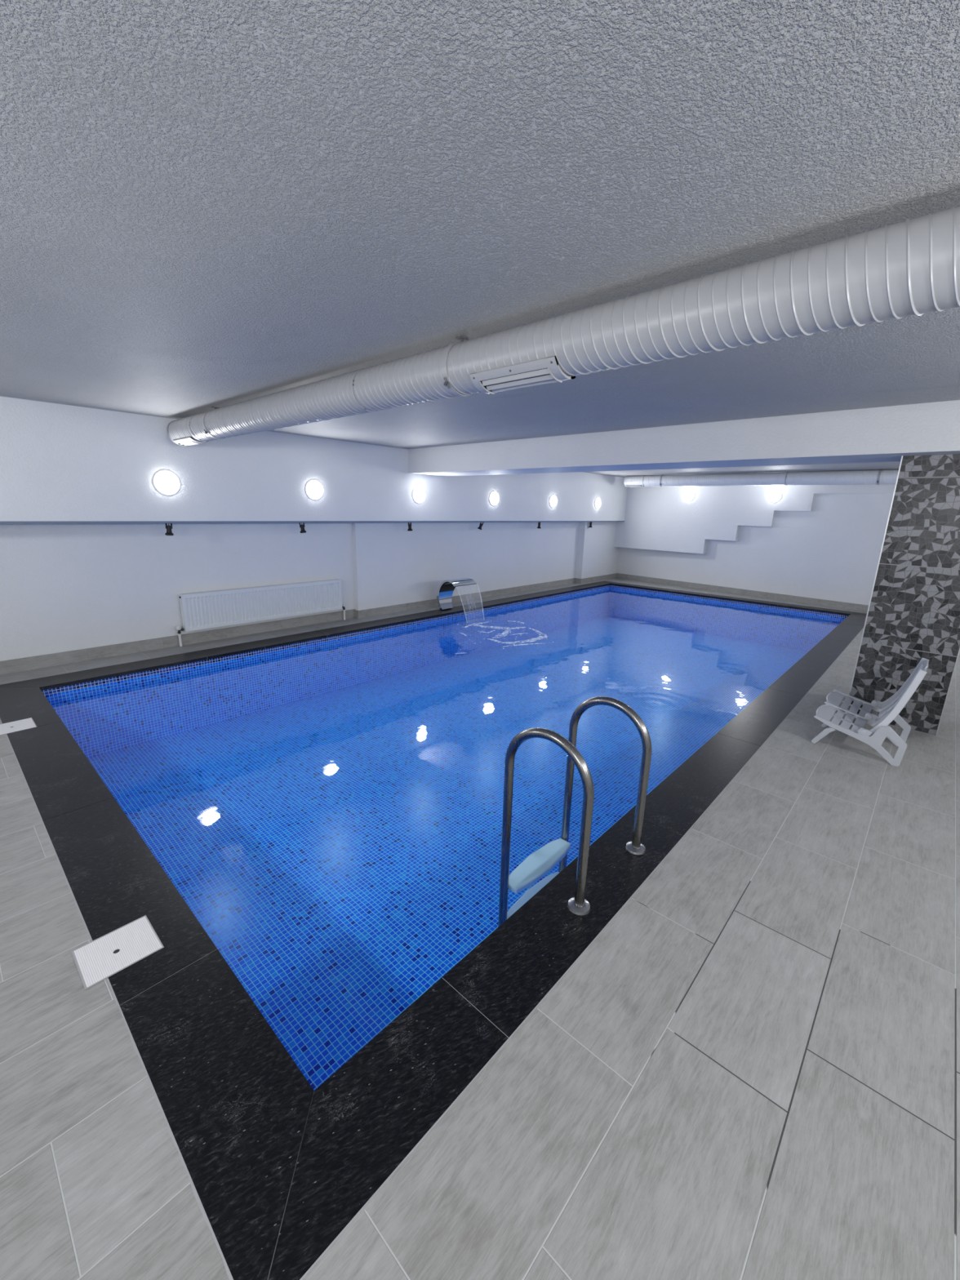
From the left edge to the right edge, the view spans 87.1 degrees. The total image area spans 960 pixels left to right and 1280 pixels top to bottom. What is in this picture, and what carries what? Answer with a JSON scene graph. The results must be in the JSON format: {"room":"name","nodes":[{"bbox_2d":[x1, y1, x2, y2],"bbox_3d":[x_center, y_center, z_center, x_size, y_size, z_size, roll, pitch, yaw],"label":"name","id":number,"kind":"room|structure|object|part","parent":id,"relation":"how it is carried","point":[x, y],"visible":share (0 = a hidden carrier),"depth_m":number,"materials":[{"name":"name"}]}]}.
{"room":"indoor swimming pool","nodes":[
{"label":"indoor swimming pool","id":0,"kind":"room"},
{"bbox_2d":[0,522,355,661],"bbox_3d":[-3.858,-0.595,5.357,0.555,1.445,5.510,14,19,41],"label":"wall","id":1,"kind":"structure","parent":0,"point":[64,587],"depth_m":5.22,"materials":[{"name":"white paint"}]},
{"bbox_2d":[176,578,345,646],"bbox_3d":[-2.620,-0.389,6.316,0.101,0.584,2.146,14,19,41],"label":"radiator","id":2,"kind":"object","parent":1,"relation":"attached to","point":[203,610],"visible":1,"depth_m":6.12,"materials":[{"name":"white metal"}]},
{"bbox_3d":[-3.283,-0.299,5.575,0.081,0.412,0.003,14,19,41],"label":"panel","id":3,"kind":"part","parent":2,"relation":"part of","materials":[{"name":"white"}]},
{"bbox_2d":[178,578,338,595],"bbox_3d":[-2.607,-0.667,6.236,0.080,0.005,1.987,14,19,41],"label":"grille","id":4,"kind":"object","parent":2,"relation":"attached to","point":[335,580],"depth_m":6.16,"materials":[{"name":"white metal"}]},
{"bbox_2d":[0,573,617,674],"bbox_3d":[-1.092,-0.532,7.931,0.172,0.122,12.922,15,20,41],"label":"baseboard","id":5,"kind":"structure","parent":1,"relation":"attached to","point":[9,666],"depth_m":6.03,"materials":[{"name":"grey tile"}]},
{"bbox_2d":[0,395,627,521],"bbox_3d":[-0.692,-2.458,8.060,1.010,1.055,14.300,14,19,41],"label":"wall","id":6,"kind":"structure","parent":0,"point":[59,462],"depth_m":5.32,"materials":[{"name":"white paint"}]},
{"bbox_2d":[152,470,180,495],"bbox_3d":[-3.019,-1.519,4.881,0.048,0.234,0.234,14,19,41],"label":"wall lamp","id":7,"kind":"object","parent":6,"relation":"attached to","point":[166,482],"visible":1,"depth_m":4.86,"materials":[{"name":"white"}]},
{"bbox_2d":[164,523,173,535],"bbox_3d":[-3.158,-1.136,5.122,0.074,0.151,0.073,-2,15,-12],"label":"spotlight","id":8,"kind":"object","parent":6,"relation":"attached to","point":[169,532],"visible":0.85,"depth_m":5.11,"materials":[{"name":"black"}]},
{"bbox_2d":[298,522,306,533],"bbox_3d":[-2.161,-1.381,6.163,0.074,0.152,0.074,2,15,1],"label":"spotlight","id":9,"kind":"object","parent":6,"relation":"attached to","point":[302,526],"visible":0.89,"depth_m":6.15,"materials":[{"name":"black metal"}]},
{"bbox_2d":[305,479,323,500],"bbox_3d":[-1.960,-1.785,6.006,0.048,0.234,0.234,14,19,41],"label":"wall lamp","id":10,"kind":"object","parent":6,"relation":"attached to","point":[313,488],"visible":1,"depth_m":5.98,"materials":[{"name":"white"}]},
{"bbox_2d":[407,522,412,531],"bbox_3d":[-1.023,-1.670,7.383,0.074,0.150,0.074,-4,16,-21],"label":"spotlight","id":11,"kind":"object","parent":6,"relation":"attached to","point":[410,529],"visible":0.88,"depth_m":7.37,"materials":[{"name":"black"}]},
{"bbox_2d":[412,486,425,503],"bbox_3d":[-0.860,-2.061,7.173,0.048,0.234,0.234,14,19,41],"label":"wall lamp","id":12,"kind":"object","parent":6,"relation":"attached to","point":[418,493],"visible":1,"depth_m":7.14,"materials":[{"name":"white"}]},
{"bbox_2d":[477,522,483,529],"bbox_3d":[0.013,-1.934,8.506,0.107,0.158,0.074,2,15,3],"label":"spotlight","id":13,"kind":"object","parent":6,"relation":"attached to","point":[481,524],"visible":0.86,"depth_m":8.49,"materials":[{"name":"black metal"}]},
{"bbox_2d":[488,491,498,506],"bbox_3d":[0.241,-2.337,8.341,0.048,0.234,0.234,14,19,41],"label":"wall lamp","id":14,"kind":"object","parent":6,"relation":"attached to","point":[494,496],"visible":1,"depth_m":8.31,"materials":[{"name":"white glass"}]},
{"bbox_2d":[549,494,557,507],"bbox_3d":[1.394,-2.626,9.565,0.048,0.234,0.234,14,19,41],"label":"wall lamp","id":15,"kind":"object","parent":6,"relation":"attached to","point":[553,500],"visible":1,"depth_m":9.53,"materials":[{"name":"white glass"}]},
{"bbox_2d":[594,497,600,509],"bbox_3d":[2.513,-2.907,10.754,0.048,0.234,0.234,14,19,41],"label":"wall lamp","id":16,"kind":"object","parent":6,"relation":"attached to","point":[597,501],"visible":1,"depth_m":10.71,"materials":[{"name":"white glass"}]},
{"bbox_2d":[351,521,578,610],"bbox_3d":[-0.022,-1.542,9.368,0.640,1.445,5.750,14,19,41],"label":"wall","id":17,"kind":"structure","parent":0,"point":[393,564],"depth_m":8.43,"materials":[{"name":"white paint"}]},
{"bbox_2d":[0,0,959,477],"bbox_3d":[2.026,-2.247,5.515,8.400,0.150,14.550,14,19,41],"label":"ceiling","id":18,"kind":"structure","parent":0,"point":[205,204],"depth_m":1.23,"materials":[{"name":"paint"}]},
{"bbox_2d":[166,205,959,446],"bbox_3d":[-0.230,-1.308,2.494,7.145,0.260,0.229,14,19,41],"label":"ventilation duct","id":19,"kind":"object","parent":18,"relation":"hanging from","point":[911,267],"visible":1,"depth_m":1.65,"materials":[{"name":"white metal"}]},
{"bbox_2d":[173,436,208,446],"bbox_3d":[-2.666,-1.825,4.665,0.450,0.047,0.164,14,19,41],"label":"vent grille","id":20,"kind":"object","parent":19,"relation":"attached to","point":[182,441],"depth_m":4.61,"materials":[{"name":"grey metal"}]},
{"bbox_2d":[469,355,575,394],"bbox_3d":[0.170,-1.105,2.132,0.450,0.069,0.155,14,19,41],"label":"vent grille","id":21,"kind":"object","parent":19,"relation":"attached to","point":[529,371],"depth_m":2.08,"materials":[{"name":"grey metal"}]},
{"bbox_2d":[408,400,959,476],"bbox_3d":[1.904,-1.840,4.841,7.250,0.324,0.680,14,19,41],"label":"ceiling beam","id":22,"kind":"structure","parent":18,"relation":"attached to","point":[882,433],"depth_m":4.28,"materials":[{"name":"paint"}]},
{"bbox_2d":[623,469,898,487],"bbox_3d":[5.736,-2.776,8.690,6.955,0.247,0.236,14,19,41],"label":"ventilation duct","id":23,"kind":"object","parent":18,"relation":"hanging from","point":[884,477],"visible":0.84,"depth_m":9.04,"materials":[{"name":"white metal"}]},
{"bbox_2d":[626,484,644,487],"bbox_3d":[3.330,-3.292,10.832,0.340,0.048,0.169,14,19,41],"label":"vent grille","id":24,"kind":"object","parent":23,"relation":"attached to","point":[627,486],"depth_m":10.77,"materials":[{"name":"grey metal"}]},
{"bbox_2d":[0,577,959,1279],"bbox_3d":[2.033,0.064,6.229,8.150,0.020,14.500,14,19,41],"label":"floor","id":25,"kind":"structure","parent":0,"point":[751,1071],"depth_m":1.43,"materials":[{"name":"grey tile"}]},
{"bbox_2d":[0,687,314,1279],"bbox_3d":[-2.214,0.867,2.753,5.090,0.032,0.300,14,19,41],"label":"pool coping","id":26,"kind":"object","parent":25,"relation":"on","point":[236,1104],"visible":0.87,"depth_m":1.58,"materials":[{"name":"black stone"}]},
{"bbox_2d":[0,717,36,735],"bbox_3d":[-3.288,0.611,3.563,0.230,0.003,0.222,14,19,41],"label":"lid","id":27,"kind":"object","parent":26,"relation":"on","point":[27,723],"visible":1,"depth_m":3.57,"materials":[{"name":"grey plastic"}]},
{"bbox_2d":[71,915,164,990],"bbox_3d":[-1.305,1.114,1.821,0.215,0.003,0.232,14,19,41],"label":"lid","id":28,"kind":"object","parent":26,"relation":"on","point":[97,960],"visible":1,"depth_m":1.81,"materials":[{"name":"grey plastic"}]},
{"bbox_2d":[0,581,610,690],"bbox_3d":[-0.525,-0.449,7.974,0.300,0.032,10.520,14,19,41],"label":"pool coping","id":29,"kind":"object","parent":25,"relation":"on","point":[103,673],"visible":0.98,"depth_m":5.73,"materials":[{"name":"black stone"}]},
{"bbox_2d":[436,577,476,609],"bbox_3d":[-0.392,-0.712,7.919,0.469,0.509,0.490,14,19,41],"label":"spout","id":30,"kind":"object","parent":29,"relation":"on","point":[446,588],"visible":1,"depth_m":7.94,"materials":[{"name":"silver metal"}]},
{"bbox_2d":[0,582,863,1279],"bbox_3d":[1.237,-0.015,6.412,5.097,0.001,10.526,14,19,41],"label":"trim","id":31,"kind":"structure","parent":25,"relation":"on","point":[195,1193],"depth_m":1.45,"materials":[{"name":"grey"}]},
{"bbox_2d":[41,584,848,1090],"bbox_3d":[1.240,0.366,6.525,4.526,0.728,9.986,14,19,41],"label":"swimming pool","id":32,"kind":"object","parent":25,"relation":"in","point":[328,811],"visible":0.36,"depth_m":4.68,"materials":[{"name":"blue liquid"}]},
{"bbox_2d":[462,621,546,636],"bbox_3d":[1.247,0.079,6.450,4.526,0.001,9.986,14,19,41],"label":"pool water","id":33,"kind":"object","parent":32,"relation":"in","point":[468,621],"visible":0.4,"depth_m":7.38,"materials":[{"name":"liquid"}]},
{"bbox_2d":[456,587,483,613],"bbox_3d":[-0.129,-0.558,7.708,0.237,0.536,0.471,14,19,41],"label":"water","id":34,"kind":"object","parent":33,"relation":"on","point":[456,588],"visible":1,"depth_m":7.69,"materials":[{"name":"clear liquid"}]},
{"bbox_2d":[455,620,555,653],"bbox_3d":[0.349,-0.065,6.904,1.339,0.005,1.881,1,15,-2],"label":"foam","id":35,"kind":"object","parent":33,"relation":"on","point":[482,626],"visible":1,"depth_m":6.95,"materials":[{"name":"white liquid"}]},
{"bbox_2d":[267,613,866,1279],"bbox_3d":[3.003,0.450,4.862,0.300,0.032,10.520,14,19,41],"label":"pool coping","id":36,"kind":"object","parent":25,"relation":"on","point":[366,1117],"visible":0.8,"depth_m":1.64,"materials":[{"name":"black stone"}]},
{"bbox_2d":[497,696,651,927],"bbox_3d":[0.432,1.004,2.376,0.488,1.422,0.604,14,19,41],"label":"pool ladder","id":37,"kind":"object","parent":36,"relation":"attached to","point":[542,861],"visible":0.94,"depth_m":2.33,"materials":[{"name":"silver metal"}]},
{"bbox_3d":[0.260,1.048,2.193,0.433,1.422,0.041,14,19,41],"label":"handrail","id":38,"kind":"part","parent":37,"relation":"part of","materials":[{"name":"silver metal"}]},
{"bbox_3d":[0.605,0.961,2.559,0.433,1.422,0.041,14,19,41],"label":"handrail","id":39,"kind":"part","parent":37,"relation":"part of","materials":[{"name":"silver metal"}]},
{"bbox_2d":[606,581,866,615],"bbox_3d":[4.702,-0.869,10.095,5.090,0.032,0.270,14,19,41],"label":"pool coping","id":40,"kind":"object","parent":25,"relation":"on","point":[687,593],"visible":0.89,"depth_m":9.71,"materials":[{"name":"black stone"}]},
{"bbox_2d":[811,657,928,766],"bbox_3d":[2.833,0.413,3.676,0.539,0.632,0.800,14,19,41],"label":"lounger","id":41,"kind":"object","parent":25,"relation":"on","point":[889,710],"visible":1,"depth_m":3.57,"materials":[{"name":"grey plastic"}]},
{"bbox_3d":[2.435,0.675,3.581,0.128,0.149,0.030,14,19,41],"label":"leg","id":42,"kind":"part","parent":41,"relation":"part of","materials":[{"name":"grey plastic"}]},
{"bbox_3d":[2.693,0.611,3.855,0.128,0.149,0.030,14,19,41],"label":"leg","id":43,"kind":"part","parent":41,"relation":"part of","materials":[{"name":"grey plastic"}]},
{"bbox_3d":[2.601,0.569,3.651,0.283,0.072,0.386,14,19,41],"label":"seat","id":44,"kind":"part","parent":41,"relation":"part of","materials":[{"name":"grey plastic"}]},
{"bbox_3d":[2.873,0.500,3.939,0.283,0.072,0.386,14,19,41],"label":"seat","id":45,"kind":"part","parent":41,"relation":"part of","materials":[{"name":"grey plastic"}]},
{"bbox_3d":[3.022,0.486,4.054,0.332,0.109,0.026,14,19,41],"label":"frame","id":46,"kind":"part","parent":41,"relation":"part of","materials":[{"name":"grey plastic"}]},
{"bbox_3d":[2.569,0.661,3.444,0.523,0.252,0.026,14,19,41],"label":"frame","id":47,"kind":"part","parent":41,"relation":"part of","materials":[{"name":"grey plastic"}]},
{"bbox_3d":[2.831,0.596,3.721,0.523,0.252,0.026,14,19,41],"label":"frame","id":48,"kind":"part","parent":41,"relation":"part of","materials":[{"name":"grey plastic"}]},
{"bbox_3d":[2.959,0.371,3.547,0.198,0.480,0.752,14,19,41],"label":"backrest","id":49,"kind":"part","parent":41,"relation":"part of","materials":[{"name":"grey plastic"}]},
{"bbox_2d":[848,453,959,735],"bbox_3d":[3.448,-0.360,3.944,0.577,2.020,0.581,14,19,41],"label":"pillar","id":50,"kind":"structure","parent":25,"relation":"on","point":[913,615],"depth_m":3.74,"materials":[{"name":"grey tile"}]},
{"bbox_2d":[575,521,619,578],"bbox_3d":[3.006,-2.272,12.469,0.800,1.445,3.040,14,19,41],"label":"wall","id":51,"kind":"structure","parent":0,"point":[597,555],"depth_m":11.52,"materials":[{"name":"white paint"}]},
{"bbox_2d":[614,484,895,604],"bbox_3d":[6.099,-2.125,10.207,8.350,2.450,2.355,14,19,41],"label":"wall","id":52,"kind":"structure","parent":0,"point":[824,542],"depth_m":9.82,"materials":[{"name":"white paint"}]},
{"bbox_2d":[684,489,694,501],"bbox_3d":[4.389,-3.034,10.614,0.048,0.234,0.234,-12,20,-42],"label":"wall lamp","id":53,"kind":"object","parent":52,"relation":"attached to","point":[689,495],"visible":1,"depth_m":10.59,"materials":[{"name":"white"}]},
{"bbox_2d":[617,573,868,612],"bbox_3d":[5.813,-0.829,9.758,0.022,0.115,7.552,-11,19,-40],"label":"baseboard","id":54,"kind":"structure","parent":52,"relation":"attached to","point":[842,605],"depth_m":10.12,"materials":[{"name":"grey tile"}]},
{"bbox_2d":[768,489,782,502],"bbox_3d":[5.523,-2.696,9.466,0.048,0.234,0.234,-12,20,-42],"label":"wall lamp","id":55,"kind":"object","parent":52,"relation":"attached to","point":[775,495],"visible":1,"depth_m":9.45,"materials":[{"name":"white glass"}]},
{"bbox_3d":[-2.869,0.135,0.653,8.400,2.450,0.150,14,19,41],"label":"wall","id":56,"kind":"structure","parent":0,"visible":0},
{"bbox_2d":[0,520,624,524],"bbox_3d":[-0.916,-1.707,7.287,0.046,0.020,12.633,14,19,41],"label":"trim","id":57,"kind":"structure","parent":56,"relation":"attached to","point":[98,522],"depth_m":5.52,"materials":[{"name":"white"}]}
]}

